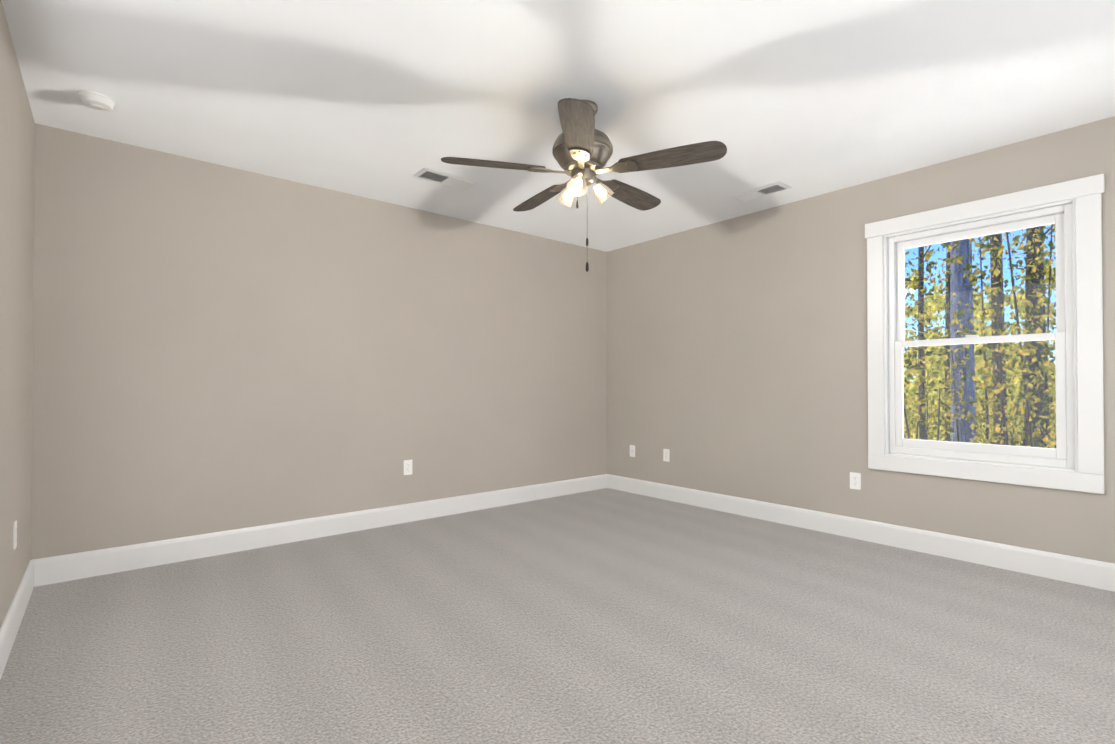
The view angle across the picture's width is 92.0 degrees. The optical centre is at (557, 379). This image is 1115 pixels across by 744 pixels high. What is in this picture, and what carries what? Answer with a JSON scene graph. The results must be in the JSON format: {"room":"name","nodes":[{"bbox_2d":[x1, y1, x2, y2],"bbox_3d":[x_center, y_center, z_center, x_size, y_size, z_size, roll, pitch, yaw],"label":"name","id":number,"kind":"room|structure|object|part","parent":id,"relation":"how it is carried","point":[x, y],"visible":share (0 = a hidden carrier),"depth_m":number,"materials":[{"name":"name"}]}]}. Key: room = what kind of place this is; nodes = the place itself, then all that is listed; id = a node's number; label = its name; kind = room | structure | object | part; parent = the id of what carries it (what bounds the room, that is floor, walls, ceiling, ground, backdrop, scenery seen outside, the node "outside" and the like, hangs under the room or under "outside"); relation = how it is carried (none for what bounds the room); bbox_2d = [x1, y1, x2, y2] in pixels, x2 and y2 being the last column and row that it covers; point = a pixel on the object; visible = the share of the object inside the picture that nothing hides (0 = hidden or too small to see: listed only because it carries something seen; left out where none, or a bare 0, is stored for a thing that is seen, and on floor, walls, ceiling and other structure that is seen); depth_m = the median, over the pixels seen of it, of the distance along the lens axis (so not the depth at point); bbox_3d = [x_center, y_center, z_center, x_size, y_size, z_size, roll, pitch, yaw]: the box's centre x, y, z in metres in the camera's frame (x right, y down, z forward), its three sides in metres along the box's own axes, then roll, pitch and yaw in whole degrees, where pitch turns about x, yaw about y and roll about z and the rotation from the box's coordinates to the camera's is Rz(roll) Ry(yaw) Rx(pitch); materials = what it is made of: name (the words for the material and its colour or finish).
{"room":"empty bedroom","nodes":[
{"label":"empty bedroom","id":0,"kind":"room"},
{"bbox_2d":[0,0,34,627],"bbox_3d":[-1.455,-0.154,1.155,0.150,2.440,4.250,1,-1,-40],"label":"wall","id":1,"kind":"structure","parent":0,"point":[17,137],"depth_m":2.28,"materials":[{"name":"beige paint"}]},
{"bbox_2d":[13,520,16,549],"bbox_3d":[-2.333,0.668,2.317,0.007,0.114,0.070,1,-1,-40],"label":"electrical outlet","id":2,"kind":"object","parent":1,"relation":"attached to","point":[14,535],"visible":1,"depth_m":2.31,"materials":[{"name":"white plastic"}]},
{"bbox_2d":[0,560,33,679],"bbox_3d":[-1.392,0.996,1.196,0.016,0.140,4.250,1,-1,-40],"label":"baseboard","id":3,"kind":"structure","parent":1,"relation":"attached to","point":[10,626],"depth_m":2.25,"materials":[{"name":"white wood"}]},
{"bbox_2d":[30,123,606,559],"bbox_3d":[-1.174,-0.121,4.260,4.570,2.440,0.150,1,-1,-40],"label":"wall","id":4,"kind":"structure","parent":0,"point":[218,347],"depth_m":3.57,"materials":[{"name":"beige paint"}]},
{"bbox_2d":[32,474,606,586],"bbox_3d":[-1.120,1.028,4.185,4.270,0.140,0.016,1,-1,-40],"label":"baseboard","id":5,"kind":"structure","parent":4,"relation":"attached to","point":[63,568],"depth_m":3.55,"materials":[{"name":"white wood"}]},
{"bbox_2d":[404,460,411,474],"bbox_3d":[-1.155,0.678,4.165,0.070,0.114,0.007,1,-1,-40],"label":"electrical outlet","id":6,"kind":"object","parent":4,"relation":"attached to","point":[407,467],"visible":1,"depth_m":4.16,"materials":[{"name":"white plastic"}]},
{"bbox_2d":[0,488,1114,743],"bbox_3d":[0.239,1.131,2.561,4.570,0.100,4.550,1,-1,-40],"label":"floor","id":7,"kind":"structure","parent":0,"point":[606,616],"depth_m":2.21,"materials":[{"name":"carpet"}]},
{"bbox_2d":[1,0,1114,251],"bbox_3d":[0.239,-1.419,2.587,4.570,0.120,4.550,1,-1,-40],"label":"ceiling","id":8,"kind":"structure","parent":0,"point":[383,100],"depth_m":2.50,"materials":[{"name":"white paint"}]},
{"bbox_2d":[78,90,114,111],"bbox_3d":[-2.220,-1.336,2.596,0.136,0.045,0.136,1,-1,-40],"label":"smoke detector","id":9,"kind":"object","parent":8,"relation":"attached to","point":[97,101],"visible":1,"depth_m":2.57,"materials":[{"name":"white plastic"}]},
{"bbox_2d":[413,168,477,189],"bbox_3d":[-0.748,-1.344,3.620,0.400,0.016,0.180,1,-1,-40],"label":"ceiling vent","id":10,"kind":"object","parent":8,"relation":"in","point":[443,178],"visible":1,"depth_m":3.60,"materials":[{"name":"white metal"}]},
{"bbox_2d":[441,98,726,271],"bbox_3d":[0.128,-0.948,2.721,1.305,0.820,1.305,1,-1,-40],"label":"fan","id":11,"kind":"object","parent":8,"relation":"hanging from","point":[582,150],"visible":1,"depth_m":2.57,"materials":[{"name":"brown wood"}]},
{"bbox_3d":[-0.306,-1.033,2.582,0.495,0.007,0.144,0,11,-13],"label":"blade","id":12,"kind":"part","parent":11,"relation":"part of","materials":[{"name":"brown wood"}]},
{"bbox_3d":[-0.103,-1.028,3.060,0.144,0.007,0.495,-14,6,-30],"label":"blade","id":13,"kind":"part","parent":11,"relation":"part of","materials":[{"name":"brown wood"}]},
{"bbox_3d":[0.086,-1.037,2.240,0.144,0.007,0.495,12,0,5],"label":"blade","id":14,"kind":"part","parent":11,"relation":"part of","materials":[{"name":"brown wood"}]},
{"bbox_3d":[0.114,-0.935,2.700,0.304,0.113,0.286,1,-1,-40],"label":"lamp shade","id":15,"kind":"part","parent":11,"relation":"part of","materials":[{"name":"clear glass"}]},
{"bbox_3d":[0.415,-1.028,3.014,0.144,0.007,0.495,-16,-11,40],"label":"blade","id":16,"kind":"part","parent":11,"relation":"part of","materials":[{"name":"brown wood"}]},
{"bbox_3d":[0.532,-1.034,2.507,0.495,0.007,0.144,0,-13,23],"label":"blade","id":17,"kind":"part","parent":11,"relation":"part of","materials":[{"name":"brown wood"}]},
{"bbox_2d":[730,182,791,201],"bbox_3d":[1.453,-1.341,3.861,0.180,0.016,0.380,1,-1,-40],"label":"ceiling vent","id":18,"kind":"object","parent":8,"relation":"in","point":[772,188],"visible":1,"depth_m":3.84,"materials":[{"name":"white metal"}]},
{"bbox_2d":[607,116,1114,563],"bbox_3d":[1.933,-0.124,3.993,0.150,2.440,4.250,1,-1,-40],"label":"wall","id":19,"kind":"structure","parent":0,"point":[737,356],"depth_m":4.01,"materials":[{"name":"beige paint"}]},
{"bbox_2d":[630,445,634,456],"bbox_3d":[0.732,0.700,5.289,0.016,0.114,0.070,1,-1,-40],"label":"outlet","id":20,"kind":"object","parent":19,"relation":"attached to","point":[632,450],"visible":1,"depth_m":5.29,"materials":[{"name":"white plastic"}]},
{"bbox_2d":[663,449,669,461],"bbox_3d":[1.005,0.696,4.970,0.007,0.114,0.070,1,-1,-40],"label":"electrical outlet","id":21,"kind":"object","parent":19,"relation":"attached to","point":[666,454],"visible":1,"depth_m":4.97,"materials":[{"name":"white plastic"}]},
{"bbox_2d":[850,472,860,489],"bbox_3d":[2.055,0.698,3.716,0.007,0.114,0.070,1,-1,-40],"label":"electrical outlet","id":22,"kind":"object","parent":19,"relation":"attached to","point":[855,480],"visible":1,"depth_m":3.71,"materials":[{"name":"white plastic"}]},
{"bbox_2d":[607,474,1114,591],"bbox_3d":[1.869,1.025,3.928,0.016,0.140,4.250,1,-1,-40],"label":"baseboard","id":23,"kind":"structure","parent":19,"relation":"attached to","point":[1080,571],"depth_m":3.48,"materials":[{"name":"white wood"}]},
{"bbox_2d":[865,173,1104,493],"bbox_3d":[2.525,-0.234,3.271,0.172,1.659,1.148,1,-1,-40],"label":"window","id":24,"kind":"structure","parent":19,"relation":"in","point":[1071,210],"depth_m":3.10,"materials":[{"name":"white wood"}]},
{"bbox_3d":[2.528,-0.244,3.274,0.041,1.263,0.754,1,-1,-40],"label":"glass","id":25,"kind":"part","parent":24,"relation":"part of","materials":[{"name":"clear glass"}]},
{"bbox_3d":[12.353,2.977,16.439,31.850,0.300,30.000,1,-1,-40],"label":"ground","id":26,"kind":"structure","parent":0,"visible":0},
{"bbox_2d":[903,224,1055,447],"bbox_3d":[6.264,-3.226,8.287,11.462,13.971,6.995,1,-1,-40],"label":"trees","id":27,"kind":"object","parent":26,"relation":"on","point":[1028,396],"depth_m":6.64,"materials":[{"name":"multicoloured plant"}]}
]}

